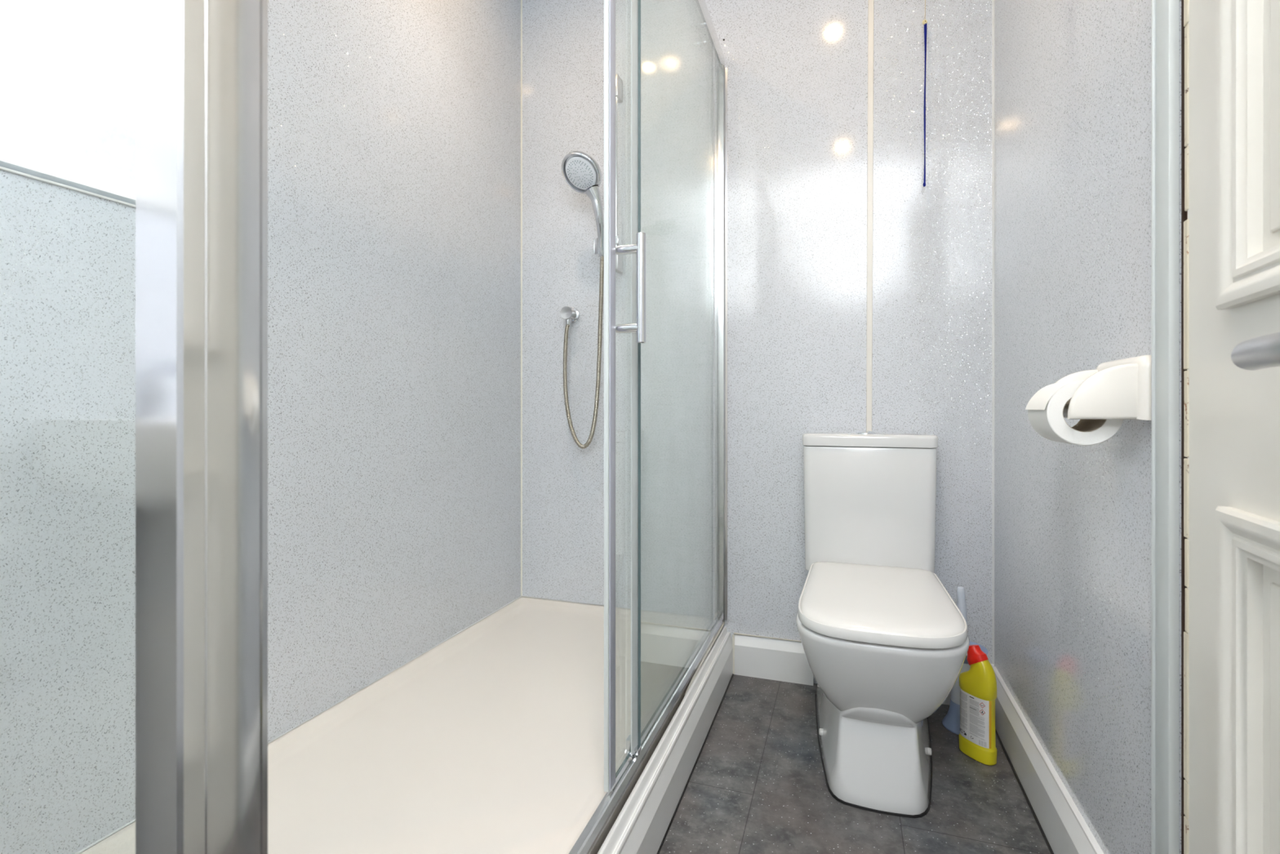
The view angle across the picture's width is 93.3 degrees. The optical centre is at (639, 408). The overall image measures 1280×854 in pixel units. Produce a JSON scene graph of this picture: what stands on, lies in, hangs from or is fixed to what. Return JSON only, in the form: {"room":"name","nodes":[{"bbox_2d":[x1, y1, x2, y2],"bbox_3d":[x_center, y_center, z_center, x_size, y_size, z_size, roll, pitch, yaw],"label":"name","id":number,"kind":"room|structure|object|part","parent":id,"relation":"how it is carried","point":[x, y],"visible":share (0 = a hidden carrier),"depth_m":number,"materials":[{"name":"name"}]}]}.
{"room":"bathroom","nodes":[
{"label":"bathroom","id":0,"kind":"room"},
{"bbox_2d":[0,0,520,853],"bbox_3d":[-0.972,-0.335,0.892,0.100,2.430,2.963,0,0,19],"label":"wall","id":1,"kind":"structure","parent":0,"point":[394,126],"depth_m":1.40,"materials":[{"name":"grey plastic"}]},
{"bbox_2d":[0,0,135,207],"bbox_3d":[-1.097,-0.793,0.458,0.064,0.894,1.620,0,0,19],"label":"window","id":2,"kind":"structure","parent":1,"relation":"in","point":[68,67],"depth_m":0.96,"materials":[{"name":"white plastic"}]},
{"bbox_3d":[-1.098,-0.354,0.458,0.062,0.009,1.620,0,0,19],"label":"sill","id":3,"kind":"part","parent":2,"relation":"part of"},
{"bbox_2d":[522,0,991,683],"bbox_3d":[0.311,-0.335,2.073,1.769,2.430,0.100,0,0,19],"label":"wall","id":4,"kind":"structure","parent":0,"point":[797,69],"depth_m":1.98,"materials":[{"name":"grey plastic"}]},
{"bbox_2d":[520,0,522,595],"bbox_3d":[-0.446,-0.421,2.276,0.004,2.258,0.004,0,0,19],"label":"trim","id":5,"kind":"structure","parent":4,"relation":"attached to","point":[521,0],"depth_m":2.28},
{"bbox_2d":[560,306,579,324],"bbox_3d":[-0.255,-0.335,2.181,0.057,0.069,0.059,0,0,19],"label":"outlet","id":6,"kind":"object","parent":4,"relation":"attached to","point":[571,315],"visible":1,"depth_m":2.16,"materials":[{"name":"silver metal"}]},
{"bbox_2d":[593,74,622,272],"bbox_3d":[-0.104,-0.822,2.106,0.114,0.680,0.052,0,0,-31],"label":"riser rail","id":7,"kind":"object","parent":4,"relation":"attached to","point":[619,82],"visible":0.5,"depth_m":2.10,"materials":[{"name":"silver metal"}]},
{"bbox_2d":[560,151,604,257],"bbox_3d":[-0.184,-0.682,2.019,0.156,0.319,0.131,0,0,-12],"label":"shower","id":8,"kind":"object","parent":7,"relation":"attached to","point":[580,171],"visible":0.96,"depth_m":2.02,"materials":[{"name":"silver metal"}]},
{"bbox_2d":[563,256,604,448],"bbox_3d":[-0.197,-0.191,2.134,0.180,0.667,0.030,0,0,31],"label":"shower hose","id":9,"kind":"object","parent":8,"relation":"hanging from","point":[577,442],"visible":1,"depth_m":2.11,"materials":[{"name":"metal"}]},
{"bbox_3d":[-0.146,-0.646,2.045,0.054,0.202,0.097,0,0,42],"label":"handle","id":10,"kind":"part","parent":8,"relation":"part of","materials":[{"name":"silver metal"}]},
{"bbox_2d":[597,626,733,853],"bbox_3d":[0.007,0.805,1.166,0.038,0.150,1.812,0,0,19],"label":"baseboard","id":11,"kind":"structure","parent":4,"relation":"attached to","point":[641,826],"depth_m":1.33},
{"bbox_2d":[684,621,734,695],"bbox_3d":[0.211,0.793,1.782,0.052,0.167,0.511,0,0,19],"label":"trim","id":12,"kind":"structure","parent":4,"relation":"attached to","point":[702,660],"depth_m":1.83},
{"bbox_2d":[733,632,801,642],"bbox_3d":[0.432,0.748,1.968,0.254,0.006,0.006,0,0,19],"label":"trim","id":13,"kind":"structure","parent":4,"relation":"attached to","point":[738,633],"depth_m":1.98,"materials":[{"name":"white plastic"}]},
{"bbox_2d":[733,634,813,685],"bbox_3d":[0.432,0.815,1.969,0.256,0.131,0.019,0,0,19],"label":"baseboard","id":14,"kind":"structure","parent":4,"relation":"attached to","point":[766,658],"depth_m":1.96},
{"bbox_2d":[866,0,874,431],"bbox_3d":[0.715,-0.405,1.881,0.027,2.289,0.003,0,0,19],"label":"trim","id":15,"kind":"structure","parent":4,"relation":"attached to","point":[870,2],"depth_m":1.88,"materials":[{"name":"beige plastic"}]},
{"bbox_2d":[942,663,994,705],"bbox_3d":[0.918,0.815,1.804,0.246,0.131,0.019,0,0,19],"label":"baseboard","id":16,"kind":"structure","parent":4,"relation":"attached to","point":[947,701],"depth_m":1.79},
{"bbox_2d":[659,674,1050,853],"bbox_3d":[-0.182,0.905,0.623,1.769,0.050,3.163,0,0,19],"label":"floor","id":17,"kind":"structure","parent":0,"point":[757,784],"depth_m":1.36,"materials":[{"name":"tile"}]},
{"bbox_2d":[75,595,719,853],"bbox_3d":[-0.371,0.792,1.328,0.758,0.176,1.751,0,0,19],"label":"shower tray","id":18,"kind":"object","parent":17,"relation":"on","point":[490,739],"visible":0.71,"depth_m":1.32,"materials":[{"name":"plastic"}]},
{"bbox_2d":[135,0,728,853],"bbox_3d":[-0.347,-0.242,1.319,0.808,1.905,1.750,0,0,19],"label":"shower door frame","id":19,"kind":"structure","parent":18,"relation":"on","point":[202,65],"depth_m":0.40,"materials":[{"name":"metal"}]},
{"bbox_3d":[-0.294,-0.244,0.410,0.043,1.902,0.062,0,0,19],"label":"corner post","id":20,"kind":"part","parent":19,"relation":"part of","materials":[{"name":"metal"}]},
{"bbox_3d":[-0.016,-0.223,1.126,0.058,0.204,0.019,0,0,19],"label":"handle","id":21,"kind":"part","parent":19,"relation":"part of","materials":[{"name":"silver metal"}]},
{"bbox_3d":[0.090,-0.228,1.538,0.006,1.844,0.900,0,0,19],"label":"door glass","id":22,"kind":"part","parent":19,"relation":"part of","materials":[{"name":"clear glass"}]},
{"bbox_3d":[0.133,-0.223,1.617,0.006,1.833,0.833,0,0,19],"label":"fixed glass panel","id":23,"kind":"part","parent":19,"relation":"part of","materials":[{"name":"clear glass"}]},
{"bbox_3d":[-0.008,-1.162,1.237,0.044,0.048,1.688,0,0,19],"label":"rail","id":24,"kind":"part","parent":19,"relation":"part of","materials":[{"name":"metal"}]},
{"bbox_2d":[795,431,969,817],"bbox_3d":[0.595,0.473,1.551,0.373,0.813,0.688,0,0,19],"label":"toilet","id":25,"kind":"object","parent":17,"relation":"on","point":[885,643],"visible":1,"depth_m":1.38,"materials":[{"name":"white ceramic"}]},
{"bbox_3d":[0.678,0.092,1.803,0.368,0.036,0.157,0,0,19],"label":"cistern lid","id":26,"kind":"part","parent":25,"relation":"part of","materials":[{"name":"white ceramic"}]},
{"bbox_3d":[0.579,0.482,1.484,0.340,0.005,0.521,0,0,19],"label":"seat","id":27,"kind":"part","parent":25,"relation":"part of","materials":[{"name":"plastic"}]},
{"bbox_3d":[0.578,0.461,1.483,0.352,0.036,0.549,0,0,19],"label":"lid","id":28,"kind":"part","parent":25,"relation":"part of","materials":[{"name":"plastic"}]},
{"bbox_3d":[0.599,0.607,1.544,0.360,0.246,0.661,0,0,19],"label":"bowl","id":29,"kind":"part","parent":25,"relation":"part of","materials":[{"name":"white ceramic"}]},
{"bbox_2d":[942,640,988,734],"bbox_3d":[0.893,0.769,1.669,0.120,0.222,0.120,0,0,19],"label":"toilet brush holder","id":30,"kind":"object","parent":17,"relation":"on","point":[951,722],"visible":0.25,"depth_m":1.65,"materials":[{"name":"blue plastic"}]},
{"bbox_2d":[956,586,968,654],"bbox_3d":[0.887,0.585,1.664,0.038,0.192,0.024,0,0,-41],"label":"toilet brush","id":31,"kind":"object","parent":30,"relation":"on","point":[961,597],"visible":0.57,"depth_m":1.65,"materials":[{"name":"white plastic"}]},
{"bbox_2d":[959,644,997,765],"bbox_3d":[0.854,0.740,1.530,0.051,0.279,0.093,0,0,-24],"label":"bottle","id":32,"kind":"object","parent":17,"relation":"on","point":[978,685],"visible":1,"depth_m":1.51,"materials":[{"name":"plastic"}]},
{"bbox_2d":[960,692,986,746],"bbox_3d":[0.836,0.779,1.523,0.009,0.111,0.075,0,0,-22],"label":"label","id":33,"kind":"object","parent":32,"relation":"attached to","point":[972,704],"depth_m":1.51,"materials":[{"name":"white paper"}]},
{"bbox_2d":[994,0,1181,853],"bbox_3d":[0.608,-0.335,0.354,0.100,2.430,2.963,0,0,19],"label":"wall","id":34,"kind":"structure","parent":0,"point":[1073,77],"depth_m":1.15,"materials":[{"name":"grey plastic"}]},
{"bbox_2d":[991,0,994,664],"bbox_3d":[1.035,-0.401,1.771,0.005,2.299,0.006,0,0,19],"label":"trim","id":35,"kind":"structure","parent":34,"relation":"attached to","point":[993,1],"depth_m":1.77,"materials":[{"name":"white plastic"}]},
{"bbox_2d":[991,666,1103,853],"bbox_3d":[0.862,0.815,1.293,0.024,0.131,0.983,0,0,19],"label":"baseboard","id":36,"kind":"structure","parent":34,"relation":"attached to","point":[1066,831],"depth_m":1.28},
{"bbox_2d":[1053,355,1151,420],"bbox_3d":[0.697,-0.029,0.932,0.104,0.092,0.178,0,0,19],"label":"toilet roll holder","id":37,"kind":"object","parent":34,"relation":"attached to","point":[1117,389],"visible":0.77,"depth_m":0.86,"materials":[{"name":"beige plastic"}]},
{"bbox_2d":[1025,379,1123,445],"bbox_3d":[0.670,0.006,0.939,0.100,0.097,0.103,0,0,19],"label":"toilet roll","id":38,"kind":"object","parent":37,"relation":"hanging from","point":[1045,408],"visible":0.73,"depth_m":0.90,"materials":[{"name":"paper"}]},
{"bbox_3d":[0.735,-0.029,0.919,0.023,0.092,0.178,0,0,19],"label":"plate","id":39,"kind":"part","parent":37,"relation":"part of","materials":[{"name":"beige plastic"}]},
{"bbox_2d":[1151,0,1179,853],"bbox_3d":[0.701,-0.335,0.807,0.016,2.430,0.040,0,0,19],"label":"trim","id":40,"kind":"structure","parent":34,"relation":"attached to","point":[1165,14],"depth_m":0.80,"materials":[{"name":"white plastic"}]},
{"bbox_2d":[1181,0,1186,853],"bbox_3d":[0.620,-0.150,0.390,0.100,2.060,0.798,0,0,19],"label":"trim","id":41,"kind":"structure","parent":34,"relation":"attached to","point":[1184,214],"depth_m":0.78,"materials":[{"name":"white wood"}]},
{"bbox_2d":[1183,0,1279,853],"bbox_3d":[0.535,-0.143,0.439,0.101,2.034,0.752,0,0,24],"label":"door","id":42,"kind":"structure","parent":34,"relation":"in","point":[1232,224],"depth_m":0.65,"materials":[{"name":"beige paint"}]},
{"bbox_3d":[0.604,-0.580,0.570,0.024,0.941,0.212,0,0,24],"label":"panel moulding","id":43,"kind":"part","parent":42,"relation":"part of","materials":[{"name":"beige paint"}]},
{"bbox_3d":[0.604,0.384,0.570,0.024,0.552,0.212,0,0,24],"label":"panel moulding","id":44,"kind":"part","parent":42,"relation":"part of","materials":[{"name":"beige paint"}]},
{"bbox_3d":[0.531,-0.048,0.478,0.061,0.052,0.138,0,0,24],"label":"handle","id":45,"kind":"part","parent":42,"relation":"part of","materials":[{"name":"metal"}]},
{"bbox_3d":[0.618,-0.580,0.563,0.016,0.943,0.214,0,0,24],"label":"panel","id":46,"kind":"part","parent":42,"relation":"part of","materials":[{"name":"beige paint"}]},
{"bbox_3d":[0.618,0.384,0.563,0.016,0.554,0.214,0,0,24],"label":"panel","id":47,"kind":"part","parent":42,"relation":"part of","materials":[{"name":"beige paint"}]},
{"bbox_3d":[-0.182,-1.575,0.623,1.769,0.050,3.163,0,0,19],"label":"ceiling","id":48,"kind":"structure","parent":0,"visible":0},
{"bbox_2d":[922,0,927,186],"bbox_3d":[0.851,-1.107,1.807,0.013,0.887,0.012,0,0,-28],"label":"pull cord","id":49,"kind":"object","parent":48,"relation":"hanging from","point":[925,21],"visible":1,"depth_m":1.80,"materials":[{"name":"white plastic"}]}
]}

